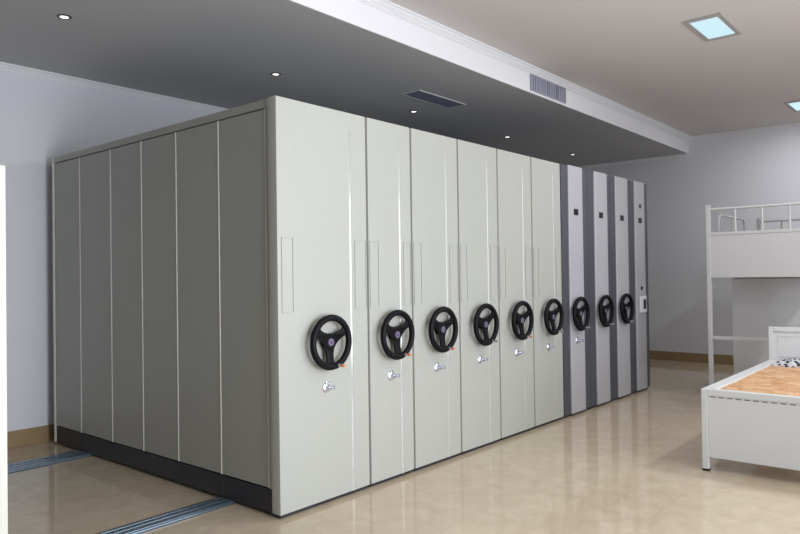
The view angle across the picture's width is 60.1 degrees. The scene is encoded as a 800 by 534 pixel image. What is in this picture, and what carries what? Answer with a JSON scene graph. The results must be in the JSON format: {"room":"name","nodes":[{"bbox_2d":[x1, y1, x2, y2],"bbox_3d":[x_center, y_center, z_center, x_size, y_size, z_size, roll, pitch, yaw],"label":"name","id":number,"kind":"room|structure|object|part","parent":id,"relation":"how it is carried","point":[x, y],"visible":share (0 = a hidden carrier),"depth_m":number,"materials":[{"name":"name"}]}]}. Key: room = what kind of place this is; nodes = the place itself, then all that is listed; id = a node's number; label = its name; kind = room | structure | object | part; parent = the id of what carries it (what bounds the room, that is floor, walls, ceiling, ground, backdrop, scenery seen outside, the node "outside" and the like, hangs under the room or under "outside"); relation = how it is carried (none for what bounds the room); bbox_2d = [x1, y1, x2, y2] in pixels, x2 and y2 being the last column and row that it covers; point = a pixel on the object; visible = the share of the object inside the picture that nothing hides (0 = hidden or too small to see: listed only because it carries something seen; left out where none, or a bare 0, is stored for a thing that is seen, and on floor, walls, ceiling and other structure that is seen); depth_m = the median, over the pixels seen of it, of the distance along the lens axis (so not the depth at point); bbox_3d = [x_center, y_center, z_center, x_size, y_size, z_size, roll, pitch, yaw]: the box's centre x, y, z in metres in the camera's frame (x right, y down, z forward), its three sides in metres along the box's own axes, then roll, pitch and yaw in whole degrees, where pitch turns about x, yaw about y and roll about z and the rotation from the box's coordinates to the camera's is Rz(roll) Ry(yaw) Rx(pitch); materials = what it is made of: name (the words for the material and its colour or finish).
{"room":"archive storage room","nodes":[
{"label":"archive storage room","id":0,"kind":"room"},
{"bbox_2d":[0,70,213,431],"bbox_3d":[-3.989,-0.364,4.956,0.200,3.700,19.702,-1,-1,40],"label":"wall","id":1,"kind":"structure","parent":0,"point":[42,120],"depth_m":5.87,"materials":[{"name":"white paint"}]},
{"bbox_2d":[7,424,53,448],"bbox_3d":[-3.888,1.417,4.861,0.012,0.135,19.290,-1,-1,40],"label":"baseboard","id":2,"kind":"structure","parent":1,"relation":"attached to","point":[28,436],"depth_m":5.79,"materials":[{"name":"wood"}]},
{"bbox_2d":[0,62,227,112],"bbox_3d":[-3.915,-1.646,4.893,0.042,0.056,19.302,-1,-1,40],"label":"trim","id":3,"kind":"structure","parent":1,"relation":"attached to","point":[4,66],"depth_m":6.32,"materials":[{"name":"paint"}]},
{"bbox_2d":[0,0,684,166],"bbox_3d":[-2.875,-1.709,4.008,2.774,0.020,19.302,-1,-1,40],"label":"ceiling","id":4,"kind":"structure","parent":0,"point":[219,53],"depth_m":5.87,"materials":[{"name":"paint"}]},
{"bbox_2d":[56,14,71,19],"bbox_3d":[-2.279,-1.696,4.696,0.095,0.007,0.095,-1,-1,40],"label":"recessed light","id":5,"kind":"object","parent":4,"relation":"in","point":[61,16],"visible":1,"depth_m":4.68,"materials":[{"name":"grey"}]},
{"bbox_2d":[270,72,280,75],"bbox_3d":[-1.094,-1.695,6.089,0.095,0.007,0.095,-1,-1,40],"label":"recessed light","id":6,"kind":"object","parent":4,"relation":"in","point":[273,73],"visible":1,"depth_m":6.08,"materials":[{"name":"grey"}]},
{"bbox_2d":[401,90,465,108],"bbox_3d":[0.351,-1.703,7.039,0.236,0.010,0.780,-1,-1,40],"label":"ceiling vent","id":7,"kind":"object","parent":4,"relation":"in","point":[421,95],"visible":1,"depth_m":7.02,"materials":[{"name":"grey metal"}]},
{"bbox_2d":[7,359,799,533],"bbox_3d":[-1.036,1.465,2.443,7.486,0.100,19.302,-1,-1,40],"label":"floor","id":8,"kind":"structure","parent":0,"point":[632,463],"depth_m":4.39,"materials":[{"name":"tile"}]},
{"bbox_2d":[0,165,7,533],"bbox_3d":[-1.743,0.526,2.506,0.471,1.800,0.460,-1,-1,40],"label":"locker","id":9,"kind":"object","parent":8,"relation":"on","point":[3,339],"visible":1,"depth_m":2.55,"materials":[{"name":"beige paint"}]},
{"bbox_3d":[-1.597,0.492,2.381,0.015,1.710,0.409,-1,-1,40],"label":"door","id":10,"kind":"part","parent":9,"relation":"part of","materials":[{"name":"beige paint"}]},
{"bbox_2d":[7,450,93,473],"bbox_3d":[-1.317,1.464,6.817,0.220,0.016,7.400,-1,-1,40],"label":"floor track","id":11,"kind":"object","parent":8,"relation":"on","point":[63,457],"visible":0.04,"depth_m":5.20,"materials":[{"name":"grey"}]},
{"bbox_3d":[-1.384,1.464,6.874,0.044,0.010,7.400,-1,-1,40],"label":"rail","id":12,"kind":"part","parent":11,"relation":"part of","materials":[{"name":"metal"}]},
{"bbox_3d":[-1.322,1.462,6.821,0.031,0.012,7.400,-1,-1,40],"label":"rail","id":13,"kind":"part","parent":11,"relation":"part of","materials":[{"name":"metal"}]},
{"bbox_2d":[365,117,414,486],"bbox_3d":[-1.123,0.252,5.550,3.026,2.398,0.448,-1,-1,40],"label":"tall cabinet","id":14,"kind":"object","parent":11,"relation":"on","point":[391,331],"visible":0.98,"depth_m":4.62,"materials":[{"name":"grey metal"}]},
{"bbox_2d":[409,128,460,470],"bbox_3d":[-0.795,0.252,5.936,3.026,2.398,0.557,-1,-1,40],"label":"tall cabinet","id":15,"kind":"object","parent":11,"relation":"on","point":[433,157],"visible":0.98,"depth_m":5.00,"materials":[{"name":"grey metal"}]},
{"bbox_2d":[456,139,500,454],"bbox_3d":[-0.433,0.252,6.361,3.026,2.398,0.551,-1,-1,40],"label":"tall cabinet","id":16,"kind":"object","parent":11,"relation":"on","point":[476,163],"visible":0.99,"depth_m":5.42,"materials":[{"name":"grey metal"}]},
{"bbox_2d":[496,149,534,440],"bbox_3d":[-0.073,0.253,6.784,3.026,2.398,0.551,-1,-1,40],"label":"tall cabinet","id":17,"kind":"object","parent":11,"relation":"on","point":[514,239],"visible":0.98,"depth_m":5.84,"materials":[{"name":"grey metal"}]},
{"bbox_2d":[530,157,563,428],"bbox_3d":[0.284,0.253,7.203,3.026,2.398,0.543,-1,-1,40],"label":"tall cabinet","id":18,"kind":"object","parent":11,"relation":"on","point":[548,313],"visible":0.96,"depth_m":6.26,"materials":[{"name":"grey metal"}]},
{"bbox_2d":[560,164,590,417],"bbox_3d":[0.646,0.250,7.629,3.026,2.403,0.561,-1,-1,40],"label":"tall cabinet","id":19,"kind":"object","parent":11,"relation":"on","point":[573,180],"visible":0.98,"depth_m":6.66,"materials":[{"name":"metal"}]},
{"bbox_3d":[1.690,0.212,6.741,0.084,2.377,0.295,-1,-1,40],"label":"panel","id":20,"kind":"part","parent":19,"relation":"part of","materials":[{"name":"grey metal"}]},
{"bbox_2d":[587,170,613,408],"bbox_3d":[1.004,0.250,8.051,3.026,2.403,0.538,-1,-1,40],"label":"tall cabinet","id":21,"kind":"object","parent":11,"relation":"on","point":[601,305],"visible":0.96,"depth_m":7.09,"materials":[{"name":"metal"}]},
{"bbox_3d":[2.062,0.212,7.179,0.084,2.377,0.305,-1,-1,40],"label":"panel","id":22,"kind":"part","parent":21,"relation":"part of","materials":[{"name":"grey metal"}]},
{"bbox_2d":[609,176,633,400],"bbox_3d":[1.358,0.250,8.467,3.026,2.403,0.546,-1,-1,40],"label":"tall cabinet","id":23,"kind":"object","parent":11,"relation":"on","point":[619,188],"visible":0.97,"depth_m":7.50,"materials":[{"name":"metal"}]},
{"bbox_2d":[630,181,649,393],"bbox_3d":[1.671,0.251,8.894,2.948,2.403,0.503,-1,-1,40],"label":"tall cabinet","id":24,"kind":"object","parent":11,"relation":"on","point":[638,190],"visible":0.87,"depth_m":7.91,"materials":[{"name":"metal"}]},
{"bbox_3d":[2.738,0.212,7.973,0.084,2.377,0.285,-1,-1,40],"label":"panel","id":25,"kind":"part","parent":24,"relation":"part of","materials":[{"name":"grey metal"}]},
{"bbox_3d":[2.796,0.427,7.956,0.018,0.190,0.180,-1,-1,40],"label":"control panel","id":26,"kind":"part","parent":24,"relation":"part of","materials":[{"name":"white plastic"}]},
{"bbox_2d":[96,496,238,533],"bbox_3d":[0.102,1.429,5.610,0.155,0.016,7.400,-1,-1,40],"label":"floor track","id":27,"kind":"object","parent":8,"relation":"on","point":[141,526],"visible":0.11,"depth_m":3.94,"materials":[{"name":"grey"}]},
{"bbox_3d":[0.102,1.435,5.610,0.155,0.004,7.400,-1,-1,40],"label":"plate","id":28,"kind":"part","parent":27,"relation":"part of","materials":[{"name":"grey metal"}]},
{"bbox_3d":[0.156,1.428,5.563,0.011,0.008,7.400,-1,-1,40],"label":"rail","id":29,"kind":"part","parent":27,"relation":"part of","materials":[{"name":"metal"}]},
{"bbox_2d":[52,96,369,518],"bbox_3d":[-1.522,0.253,5.102,3.054,2.398,0.745,-1,-1,40],"label":"tall cabinet","id":30,"kind":"object","parent":8,"relation":"on","point":[210,326],"visible":1,"depth_m":4.37,"materials":[{"name":"grey metal"}]},
{"bbox_3d":[-2.895,0.271,5.816,0.033,2.380,0.030,-1,-1,40],"label":"corner post","id":31,"kind":"part","parent":30,"relation":"part of","materials":[{"name":"white metal"}]},
{"bbox_3d":[-2.705,0.224,5.657,0.448,2.189,0.026,-1,-1,40],"label":"panel","id":32,"kind":"part","parent":30,"relation":"part of","materials":[{"name":"grey metal"}]},
{"bbox_3d":[-2.341,0.215,5.347,0.492,2.189,0.026,-1,-1,40],"label":"panel","id":33,"kind":"part","parent":30,"relation":"part of","materials":[{"name":"grey metal"}]},
{"bbox_3d":[-2.191,-0.912,5.217,1.857,0.048,0.030,-1,-1,40],"label":"rail","id":34,"kind":"part","parent":30,"relation":"part of","materials":[{"name":"grey metal"}]},
{"bbox_3d":[-1.981,0.207,5.041,0.437,2.189,0.026,-1,-1,40],"label":"panel","id":35,"kind":"part","parent":30,"relation":"part of","materials":[{"name":"grey metal"}]},
{"bbox_3d":[-1.642,0.199,4.753,0.437,2.189,0.026,-1,-1,40],"label":"panel","id":36,"kind":"part","parent":30,"relation":"part of","materials":[{"name":"grey metal"}]},
{"bbox_3d":[-1.291,0.190,4.454,0.470,2.189,0.026,-1,-1,40],"label":"panel","id":37,"kind":"part","parent":30,"relation":"part of","materials":[{"name":"grey metal"}]},
{"bbox_3d":[-1.127,-0.938,4.312,0.930,0.048,0.030,-1,-1,40],"label":"rail","id":38,"kind":"part","parent":30,"relation":"part of","materials":[{"name":"grey metal"}]},
{"bbox_3d":[-0.934,0.181,4.150,0.451,2.189,0.026,-1,-1,40],"label":"panel","id":39,"kind":"part","parent":30,"relation":"part of","materials":[{"name":"grey metal"}]},
{"bbox_3d":[-0.743,0.152,3.985,0.036,2.245,0.030,-1,-1,40],"label":"corner post","id":40,"kind":"part","parent":30,"relation":"part of","materials":[{"name":"grey metal"}]},
{"bbox_3d":[-0.476,0.214,4.207,0.072,2.372,0.738,-1,-1,40],"label":"panel","id":41,"kind":"part","parent":30,"relation":"part of","materials":[{"name":"white metal"}]},
{"bbox_2d":[701,326,799,470],"bbox_3d":[3.069,0.961,5.226,0.922,0.860,1.982,-1,-1,40],"label":"bed","id":42,"kind":"object","parent":8,"relation":"on","point":[751,415],"visible":0.98,"depth_m":4.65,"materials":[{"name":"white metal"}]},
{"bbox_3d":[2.107,1.113,4.770,0.040,0.548,0.040,-1,-1,40],"label":"leg","id":43,"kind":"part","parent":42,"relation":"part of","materials":[{"name":"white metal"}]},
{"bbox_3d":[2.751,0.969,5.496,0.085,0.260,1.898,-1,-1,40],"label":"rail","id":44,"kind":"part","parent":42,"relation":"part of","materials":[{"name":"white metal"}]},
{"bbox_3d":[2.444,0.851,4.494,0.838,0.040,0.054,-1,-1,40],"label":"rail","id":45,"kind":"part","parent":42,"relation":"part of","materials":[{"name":"white metal"}]},
{"bbox_3d":[2.439,1.064,4.486,0.834,0.463,0.024,-1,-1,40],"label":"panel","id":46,"kind":"part","parent":42,"relation":"part of","materials":[{"name":"white metal"}]},
{"bbox_3d":[3.362,0.963,6.250,0.040,0.848,0.040,-1,-1,40],"label":"leg","id":47,"kind":"part","parent":42,"relation":"part of","materials":[{"name":"white metal"}]},
{"bbox_2d":[771,358,799,367],"bbox_3d":[3.569,0.814,5.810,0.754,0.054,0.342,-1,-1,40],"label":"pillow","id":48,"kind":"object","parent":42,"relation":"on","point":[787,362],"visible":1,"depth_m":5.89,"materials":[{"name":"multicoloured fabric"}]},
{"bbox_3d":[3.692,0.551,5.970,0.838,0.040,0.040,-1,-1,40],"label":"headboard rail","id":49,"kind":"part","parent":42,"relation":"part of","materials":[{"name":"white metal"}]},
{"bbox_3d":[3.692,0.834,5.966,0.834,0.515,0.021,-1,-1,40],"label":"headboard","id":50,"kind":"part","parent":42,"relation":"part of","materials":[{"name":"white metal"}]},
{"bbox_3d":[3.683,0.699,5.958,0.765,0.185,0.003,-1,-1,40],"label":"headboard moulding","id":51,"kind":"part","parent":42,"relation":"part of","materials":[{"name":"white metal"}]},
{"bbox_2d":[705,202,799,384],"bbox_3d":[4.088,0.388,7.405,0.924,2.029,2.042,-1,-1,40],"label":"bed","id":52,"kind":"object","parent":8,"relation":"on","point":[760,252],"visible":0.79,"depth_m":6.71,"materials":[{"name":"paint"}]},
{"bbox_3d":[3.104,0.397,6.929,0.038,2.003,0.038,-1,-1,40],"label":"post","id":53,"kind":"part","parent":52,"relation":"part of","materials":[{"name":"metal"}]},
{"bbox_3d":[3.426,-0.582,6.655,0.844,0.027,0.028,-1,-1,40],"label":"guard rail","id":54,"kind":"part","parent":52,"relation":"part of","materials":[{"name":"metal"}]},
{"bbox_3d":[3.429,-0.337,6.651,0.844,0.030,0.032,-1,-1,40],"label":"rail","id":55,"kind":"part","parent":52,"relation":"part of","materials":[{"name":"metal"}]},
{"bbox_3d":[3.432,-0.112,6.648,0.844,0.420,0.020,-1,-1,40],"label":"panel","id":56,"kind":"part","parent":52,"relation":"part of","materials":[{"name":"paint"}]},
{"bbox_3d":[4.400,0.410,8.452,0.038,1.978,0.038,-1,-1,40],"label":"post","id":57,"kind":"part","parent":52,"relation":"part of","materials":[{"name":"metal"}]},
{"bbox_3d":[4.723,-0.562,8.178,0.844,0.027,0.028,-1,-1,40],"label":"guard rail","id":58,"kind":"part","parent":52,"relation":"part of","materials":[{"name":"metal"}]},
{"bbox_2d":[732,277,799,374],"bbox_3d":[4.168,0.755,7.504,0.800,1.295,0.946,-1,-1,40],"label":"wardrobe","id":59,"kind":"object","parent":8,"relation":"on","point":[758,303],"visible":0.42,"depth_m":7.24,"materials":[{"name":"paint"}]},
{"bbox_2d":[389,0,799,135],"bbox_3d":[-0.096,-2.063,1.644,4.888,0.100,19.302,-1,-1,40],"label":"ceiling","id":60,"kind":"structure","parent":0,"point":[640,56],"depth_m":6.33,"materials":[{"name":"paint"}]},
{"bbox_2d":[289,0,688,153],"bbox_3d":[-1.845,-1.847,3.132,0.012,0.247,19.302,-1,-1,40],"label":"ceiling beam","id":61,"kind":"structure","parent":60,"relation":"attached to","point":[359,14],"depth_m":5.89,"materials":[{"name":"paint"}]},
{"bbox_2d":[357,0,691,140],"bbox_3d":[-1.819,-1.940,3.110,0.062,0.064,19.302,-1,-1,40],"label":"trim","id":62,"kind":"structure","parent":61,"relation":"attached to","point":[386,6],"depth_m":6.38,"materials":[{"name":"paint"}]},
{"bbox_2d":[530,73,565,103],"bbox_3d":[1.527,-1.827,7.109,0.015,0.164,0.750,-1,-1,40],"label":"air vent","id":63,"kind":"object","parent":61,"relation":"in","point":[539,85],"visible":1,"depth_m":7.10,"materials":[{"name":"metal"}]},
{"bbox_2d":[682,13,741,41],"bbox_3d":[2.613,-1.996,5.778,0.290,0.012,0.630,-1,-1,40],"label":"recessed light","id":64,"kind":"object","parent":60,"relation":"in","point":[716,26],"visible":1,"depth_m":5.76,"materials":[{"name":"grey plastic"}]},
{"bbox_2d":[690,17,733,38],"bbox_3d":[2.613,-1.998,5.778,0.217,0.005,0.526,-1,-1,40],"label":"diffuser","id":65,"kind":"object","parent":64,"relation":"attached to","point":[711,27],"depth_m":5.78,"materials":[{"name":"white plastic"}]},
{"bbox_2d":[784,100,799,111],"bbox_3d":[4.972,-1.995,8.550,0.290,0.012,0.630,-1,-1,40],"label":"recessed light","id":66,"kind":"object","parent":60,"relation":"in","point":[794,106],"visible":1,"depth_m":8.54,"materials":[{"name":"grey plastic"}]},
{"bbox_2d":[789,102,799,110],"bbox_3d":[4.972,-1.998,8.550,0.217,0.005,0.526,-1,-1,40],"label":"diffuser","id":67,"kind":"object","parent":66,"relation":"attached to","point":[794,106],"depth_m":8.59,"materials":[{"name":"white plastic"}]},
{"bbox_2d":[584,126,799,354],"bbox_3d":[5.332,-0.436,9.829,7.686,3.700,0.200,-1,-1,40],"label":"wall","id":68,"kind":"structure","parent":0,"point":[761,167],"depth_m":10.38,"materials":[{"name":"white paint"}]},
{"bbox_2d":[578,153,687,168],"bbox_3d":[3.335,-1.673,11.368,2.697,0.050,0.042,-1,-1,40],"label":"trim","id":69,"kind":"structure","parent":68,"relation":"attached to","point":[685,154],"depth_m":11.01,"materials":[{"name":"paint"}]},
{"bbox_2d":[650,350,732,364],"bbox_3d":[5.212,1.348,9.791,7.486,0.135,0.012,-1,-1,40],"label":"baseboard","id":70,"kind":"structure","parent":68,"relation":"attached to","point":[659,355],"depth_m":10.48,"materials":[{"name":"wood"}]},
{"bbox_2d":[690,122,799,140],"bbox_3d":[6.187,-1.987,8.942,4.777,0.054,0.042,-1,-1,40],"label":"trim","id":71,"kind":"structure","parent":68,"relation":"attached to","point":[794,124],"depth_m":9.96,"materials":[{"name":"paint"}]}
]}

